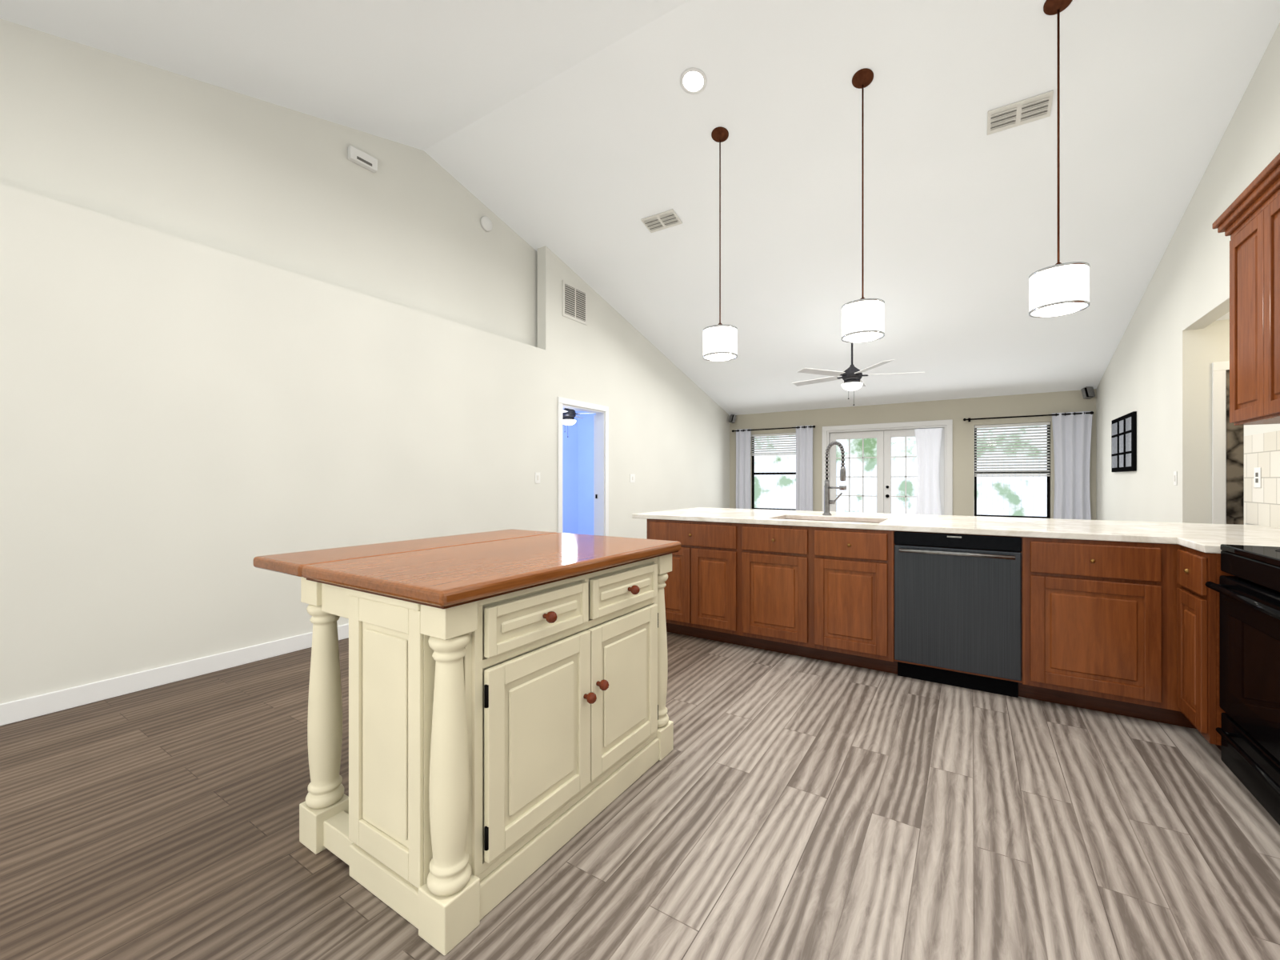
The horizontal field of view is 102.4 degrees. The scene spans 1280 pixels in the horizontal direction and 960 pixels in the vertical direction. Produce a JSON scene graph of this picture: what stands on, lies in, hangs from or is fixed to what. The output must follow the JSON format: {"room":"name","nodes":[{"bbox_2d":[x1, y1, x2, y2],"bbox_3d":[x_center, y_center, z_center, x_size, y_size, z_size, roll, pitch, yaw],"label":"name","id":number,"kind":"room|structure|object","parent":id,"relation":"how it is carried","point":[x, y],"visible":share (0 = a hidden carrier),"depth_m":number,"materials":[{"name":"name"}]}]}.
{"room":"kitchen","nodes":[
{"label":"kitchen","id":0,"kind":"room"},
{"bbox_2d":[0,18,729,703],"bbox_3d":[-1.847,-0.909,4.698,0.300,4.190,13.100,0,0,33],"label":"wall","id":1,"kind":"structure","parent":0,"point":[238,332],"depth_m":3.35,"materials":[{"name":"paint"}]},
{"bbox_2d":[0,624,348,726],"bbox_3d":[-2.824,1.133,2.889,0.016,0.105,7.000,0,0,33],"label":"baseboard","id":2,"kind":"structure","parent":1,"relation":"attached to","point":[27,708],"depth_m":2.91,"materials":[{"name":"white wood"}]},
{"bbox_2d":[348,145,377,172],"bbox_3d":[-2.215,-2.564,4.114,0.053,0.100,0.220,0,0,33],"label":"door chime","id":3,"kind":"object","parent":1,"relation":"attached to","point":[362,158],"visible":1,"depth_m":4.09,"materials":[{"name":"white plastic"}]},
{"bbox_2d":[480,216,492,231],"bbox_3d":[-1.540,-2.579,5.179,0.034,0.140,0.140,0,0,33],"label":"smoke detector","id":4,"kind":"object","parent":1,"relation":"attached to","point":[486,222],"visible":0.94,"depth_m":5.16,"materials":[{"name":"white plastic"}]},
{"bbox_2d":[535,472,539,483],"bbox_3d":[-1.104,-0.024,5.564,0.010,0.116,0.075,0,0,33],"label":"light switch","id":5,"kind":"object","parent":1,"relation":"attached to","point":[537,478],"visible":1,"depth_m":5.55,"materials":[{"name":"white plastic"}]},
{"bbox_2d":[562,280,587,325],"bbox_3d":[-0.764,-2.089,6.082,0.020,0.410,0.440,0,0,33],"label":"air vent","id":6,"kind":"object","parent":1,"relation":"in","point":[574,302],"visible":1,"depth_m":6.07,"materials":[{"name":"white metal"}]},
{"bbox_2d":[557,396,608,535],"bbox_3d":[-0.549,0.121,6.586,0.198,2.130,1.680,0,0,33],"label":"door frame","id":7,"kind":"structure","parent":1,"relation":"attached to","point":[601,472],"depth_m":6.58,"materials":[{"name":"white wood"}]},
{"bbox_2d":[629,474,635,482],"bbox_3d":[-0.103,-0.024,7.119,0.010,0.116,0.120,0,0,33],"label":"light switch","id":8,"kind":"object","parent":1,"relation":"attached to","point":[632,478],"visible":1,"depth_m":7.11,"materials":[{"name":"white plastic"}]},
{"bbox_2d":[562,408,578,533],"bbox_3d":[-2.346,-0.039,7.755,0.150,2.450,4.500,0,0,33],"label":"wall","id":9,"kind":"structure","parent":0,"point":[578,480],"depth_m":9.31,"materials":[{"name":"paint"}]},
{"bbox_2d":[578,411,595,535],"bbox_3d":[-0.256,-0.039,8.996,2.020,2.450,0.150,0,0,33],"label":"wall","id":10,"kind":"structure","parent":0,"point":[586,425],"depth_m":9.38,"materials":[{"name":"paint"}]},
{"bbox_2d":[0,632,1279,959],"bbox_3d":[0.700,1.226,3.564,5.810,0.080,12.250,0,0,33],"label":"floor","id":11,"kind":"structure","parent":0,"point":[773,805],"depth_m":1.70,"materials":[{"name":"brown wood"}]},
{"bbox_2d":[253,528,680,955],"bbox_3d":[-0.584,0.728,2.038,1.083,0.916,1.223,0,0,33],"label":"kitchen island","id":12,"kind":"object","parent":11,"relation":"on","point":[511,726],"visible":1,"depth_m":1.52,"materials":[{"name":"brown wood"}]},
{"bbox_2d":[641,517,743,645],"bbox_3d":[0.659,0.744,4.216,0.799,0.885,1.038,0,0,33],"label":"base cabinet","id":13,"kind":"object","parent":11,"relation":"on","point":[704,589],"depth_m":3.73,"materials":[{"name":"brown wood"}]},
{"bbox_2d":[744,517,836,659],"bbox_3d":[1.174,0.744,3.884,0.554,0.885,1.038,0,0,33],"label":"base cabinet","id":14,"kind":"object","parent":11,"relation":"on","point":[781,560],"depth_m":3.43,"materials":[{"name":"brown wood"}]},
{"bbox_2d":[817,517,894,673],"bbox_3d":[1.568,0.744,3.630,0.512,0.885,1.038,0,0,33],"label":"base cabinet","id":15,"kind":"object","parent":11,"relation":"on","point":[856,565],"depth_m":3.18,"materials":[{"name":"brown wood"}]},
{"bbox_2d":[894,527,1019,697],"bbox_3d":[2.023,0.744,3.337,0.754,0.885,1.038,0,0,33],"label":"base cabinet","id":16,"kind":"object","parent":11,"relation":"on","point":[957,592],"depth_m":2.89,"materials":[{"name":"metal"}]},
{"bbox_2d":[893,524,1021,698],"bbox_3d":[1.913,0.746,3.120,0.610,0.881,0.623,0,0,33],"label":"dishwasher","id":17,"kind":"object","parent":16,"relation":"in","point":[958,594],"depth_m":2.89,"materials":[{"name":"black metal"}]},
{"bbox_2d":[1019,533,1179,723],"bbox_3d":[2.546,0.744,2.963,0.615,0.885,1.102,0,0,33],"label":"base cabinet","id":18,"kind":"object","parent":11,"relation":"on","point":[1094,611],"depth_m":2.57,"materials":[{"name":"brown wood"}]},
{"bbox_2d":[632,508,1279,539],"bbox_3d":[1.808,0.326,3.561,3.696,0.115,1.175,0,0,33],"label":"countertop","id":19,"kind":"structure","parent":18,"relation":"on","point":[1054,527],"depth_m":3.11,"materials":[{"name":"white stone"}]},
{"bbox_2d":[820,440,846,514],"bbox_3d":[1.453,-0.008,3.849,0.193,0.553,0.157,0,0,33],"label":"faucet","id":20,"kind":"object","parent":19,"relation":"on","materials":[{"name":"silver metal"}]},
{"bbox_2d":[1176,536,1279,562],"bbox_3d":[2.189,0.298,1.323,0.631,0.075,2.195,0,0,33],"label":"countertop","id":21,"kind":"structure","parent":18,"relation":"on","point":[1264,549],"depth_m":2.12,"materials":[{"name":"white stone"}]},
{"bbox_2d":[1169,543,1214,743],"bbox_3d":[2.685,0.744,2.122,0.659,0.885,0.365,0,0,33],"label":"base cabinet","id":22,"kind":"object","parent":11,"relation":"on","point":[1174,623],"depth_m":2.24,"materials":[{"name":"brown wood"}]},
{"bbox_2d":[1211,546,1279,825],"bbox_3d":[2.400,0.736,1.630,0.577,0.900,0.750,0,0,33],"label":"base cabinet","id":23,"kind":"object","parent":11,"relation":"on","point":[1247,587],"depth_m":1.86,"materials":[{"name":"metal"}]},
{"bbox_2d":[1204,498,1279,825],"bbox_3d":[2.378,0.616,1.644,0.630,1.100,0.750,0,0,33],"label":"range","id":24,"kind":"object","parent":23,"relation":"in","point":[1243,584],"depth_m":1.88,"materials":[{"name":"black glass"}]},
{"bbox_2d":[0,0,1279,415],"bbox_3d":[0.705,-2.147,3.590,6.090,1.893,12.300,0,0,33],"label":"ceiling","id":25,"kind":"structure","parent":0,"point":[574,136],"depth_m":3.96,"materials":[{"name":"paint"}]},
{"bbox_2d":[640,208,682,232],"bbox_3d":[0.212,-2.537,5.050,0.360,0.060,0.195,0,0,33],"label":"ceiling vent","id":26,"kind":"object","parent":25,"relation":"in","point":[662,221],"visible":1,"depth_m":5.04,"materials":[{"name":"white metal"}]},
{"bbox_2d":[680,67,706,94],"bbox_3d":[0.378,-2.825,3.645,0.190,0.054,0.186,0,0,33],"label":"recessed light","id":27,"kind":"object","parent":25,"relation":"in","point":[693,80],"visible":1,"depth_m":3.64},
{"bbox_2d":[703,126,737,361],"bbox_3d":[0.627,-1.843,4.033,0.268,1.765,0.268,0,0,33],"label":"pendant light","id":28,"kind":"object","parent":25,"relation":"hanging from","point":[719,342],"visible":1,"depth_m":3.96,"materials":[{"name":"white fabric"}]},
{"bbox_2d":[792,343,924,405],"bbox_3d":[2.570,-1.437,6.231,1.520,1.104,1.463,0,0,33],"label":"room ceiling fan","id":29,"kind":"object","parent":25,"relation":"hanging from","point":[851,375],"visible":0.92,"depth_m":6.10,"materials":[{"name":"grey metal"}]},
{"bbox_2d":[841,68,884,343],"bbox_3d":[1.502,-1.843,3.470,0.268,1.765,0.268,0,0,33],"label":"pendant light","id":30,"kind":"object","parent":25,"relation":"hanging from","point":[862,319],"visible":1,"depth_m":3.42,"materials":[{"name":"white fabric"}]},
{"bbox_2d":[987,90,1053,135],"bbox_3d":[2.613,-2.527,3.551,0.360,0.060,0.195,0,0,33],"label":"ceiling vent","id":31,"kind":"object","parent":25,"relation":"in","point":[1025,111],"visible":1,"depth_m":3.54,"materials":[{"name":"white metal"}]},
{"bbox_2d":[1028,0,1089,317],"bbox_3d":[2.368,-1.843,2.912,0.268,1.765,0.268,0,0,33],"label":"pendant light","id":32,"kind":"object","parent":25,"relation":"hanging from","point":[1058,288],"visible":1,"depth_m":2.88,"materials":[{"name":"white fabric"}]},
{"bbox_2d":[729,388,1095,519],"bbox_3d":[4.051,-0.083,8.601,5.390,2.539,0.150,0,0,33],"label":"wall","id":33,"kind":"structure","parent":0,"point":[957,411],"depth_m":7.97,"materials":[{"name":"paint"}]},
{"bbox_2d":[728,414,736,423],"bbox_3d":[1.778,-1.174,9.851,0.121,0.163,0.118,0,0,-22],"label":"speaker","id":34,"kind":"object","parent":33,"relation":"attached to","point":[732,419],"visible":1,"depth_m":9.82},
{"bbox_2d":[732,425,815,511],"bbox_3d":[2.435,0.093,9.481,1.562,2.125,0.118,0,0,33],"label":"curtain","id":35,"kind":"object","parent":33,"relation":"hanging from","point":[804,467],"visible":0.71,"depth_m":9.23,"materials":[{"name":"fabric"}]},
{"bbox_2d":[752,435,795,510],"bbox_3d":[2.559,-0.138,9.526,1.036,1.448,0.130,0,0,33],"label":"window","id":36,"kind":"structure","parent":33,"relation":"in","point":[761,474],"depth_m":9.69,"materials":[{"name":"glass"}]},
{"bbox_2d":[751,432,795,455],"bbox_3d":[2.554,-0.661,9.518,1.028,0.399,0.056,0,0,33],"label":"window blind","id":37,"kind":"object","parent":36,"relation":"attached to","point":[781,435],"visible":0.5,"depth_m":9.55,"materials":[{"name":"white plastic"}]},
{"bbox_2d":[829,427,943,515],"bbox_3d":[4.056,0.169,8.563,1.734,1.990,0.092,0,0,33],"label":"french door","id":38,"kind":"structure","parent":33,"relation":"in","point":[884,476],"depth_m":8.59,"materials":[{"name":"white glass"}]},
{"bbox_2d":[914,428,942,515],"bbox_3d":[4.567,0.036,8.157,0.380,1.700,0.053,0,0,33],"label":"door curtain","id":39,"kind":"object","parent":38,"relation":"hanging from","point":[928,442],"visible":0.88,"depth_m":8.15,"materials":[{"name":"fabric"}]},
{"bbox_2d":[822,419,952,515],"bbox_3d":[4.067,0.123,8.579,1.960,2.125,0.170,0,0,33],"label":"door frame","id":40,"kind":"structure","parent":33,"relation":"attached to","point":[947,425],"depth_m":8.20,"materials":[{"name":"wood"}]},
{"bbox_2d":[974,424,1050,518],"bbox_3d":[5.502,-0.123,7.631,0.916,1.418,0.130,0,0,33],"label":"window","id":41,"kind":"structure","parent":33,"relation":"in","point":[1048,507],"depth_m":7.62,"materials":[{"name":"glass"}]},
{"bbox_2d":[974,421,1050,476],"bbox_3d":[5.497,-0.442,7.623,0.908,0.779,0.056,0,0,33],"label":"window blind","id":42,"kind":"object","parent":41,"relation":"attached to","point":[1047,423],"visible":0.98,"depth_m":7.61,"materials":[{"name":"white plastic"}]},
{"bbox_2d":[963,411,1093,519],"bbox_3d":[5.575,0.103,7.458,1.512,2.105,0.120,0,0,33],"label":"curtain","id":43,"kind":"object","parent":33,"relation":"hanging from","point":[1072,434],"visible":0.83,"depth_m":7.15,"materials":[{"name":"fabric"}]},
{"bbox_2d":[1080,386,1095,399],"bbox_3d":[6.129,-1.194,7.049,0.118,0.163,0.121,0,0,-2],"label":"speaker","id":44,"kind":"object","parent":33,"relation":"attached to","point":[1087,392],"visible":1,"depth_m":7.01},
{"bbox_2d":[1096,22,1279,524],"bbox_3d":[3.132,-0.909,2.086,0.120,4.190,12.100,0,0,33],"label":"wall","id":45,"kind":"structure","parent":0,"point":[1153,376],"depth_m":4.20,"materials":[{"name":"paint"}]},
{"bbox_2d":[1111,411,1136,471],"bbox_3d":[5.404,-0.404,5.762,0.039,0.620,0.980,0,0,33],"label":"picture frame","id":46,"kind":"object","parent":45,"relation":"attached to","point":[1123,443],"depth_m":5.62,"materials":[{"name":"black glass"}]},
{"bbox_2d":[1173,471,1177,485],"bbox_3d":[4.496,-0.014,4.324,0.010,0.116,0.075,0,0,33],"label":"light switch","id":47,"kind":"object","parent":45,"relation":"attached to","point":[1175,478],"visible":1,"depth_m":4.31,"materials":[{"name":"white plastic"}]},
{"bbox_2d":[1224,175,1279,425],"bbox_3d":[2.917,-0.760,2.192,0.349,0.972,0.745,0,0,33],"label":"upper cabinet","id":48,"kind":"object","parent":45,"relation":"attached to","point":[1254,242],"depth_m":2.36,"materials":[{"name":"brown wood"}]},
{"bbox_2d":[1204,319,1229,523],"bbox_3d":[5.263,-0.039,3.723,1.690,2.450,0.140,0,0,33],"label":"wall","id":49,"kind":"structure","parent":0,"point":[1216,341],"depth_m":4.10,"materials":[{"name":"paint"}]},
{"bbox_2d":[1212,360,1229,523],"bbox_3d":[4.945,0.126,3.834,0.944,2.120,0.018,0,0,33],"label":"door frame","id":50,"kind":"structure","parent":49,"relation":"attached to","point":[1219,369],"depth_m":4.06,"materials":[{"name":"white wood"}]},
{"bbox_2d":[1216,312,1229,320],"bbox_3d":[4.922,-1.314,3.194,1.690,0.100,1.700,0,0,33],"label":"ceiling","id":51,"kind":"structure","parent":0,"point":[1226,316],"depth_m":4.00,"materials":[{"name":"paint"}]},
{"bbox_2d":[1226,369,1243,524],"bbox_3d":[4.954,0.161,3.825,0.820,2.050,0.025,0,0,33],"label":"stone wall","id":52,"kind":"structure","parent":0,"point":[1235,474],"depth_m":4.01,"materials":[{"name":"grey stone"}]},
{"bbox_3d":[-1.169,-1.314,7.717,2.170,0.100,3.290,0,0,33],"label":"ceiling","id":53,"kind":"structure","parent":0,"visible":0},
{"bbox_2d":[562,408,594,437],"bbox_3d":[-1.108,-0.960,7.969,0.831,0.609,0.831,0,0,-32],"label":"ceiling fan","id":54,"kind":"object","parent":53,"relation":"hanging from","point":[569,415],"visible":0.56,"depth_m":7.88,"materials":[{"name":"grey metal"}]},
{"label":"outside","id":55,"kind":"structure","parent":0,"visible":0},
{"bbox_2d":[754,425,1047,516],"bbox_3d":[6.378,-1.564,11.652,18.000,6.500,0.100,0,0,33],"label":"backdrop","id":56,"kind":"structure","parent":55,"point":[895,465],"depth_m":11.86,"materials":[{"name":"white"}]}
]}

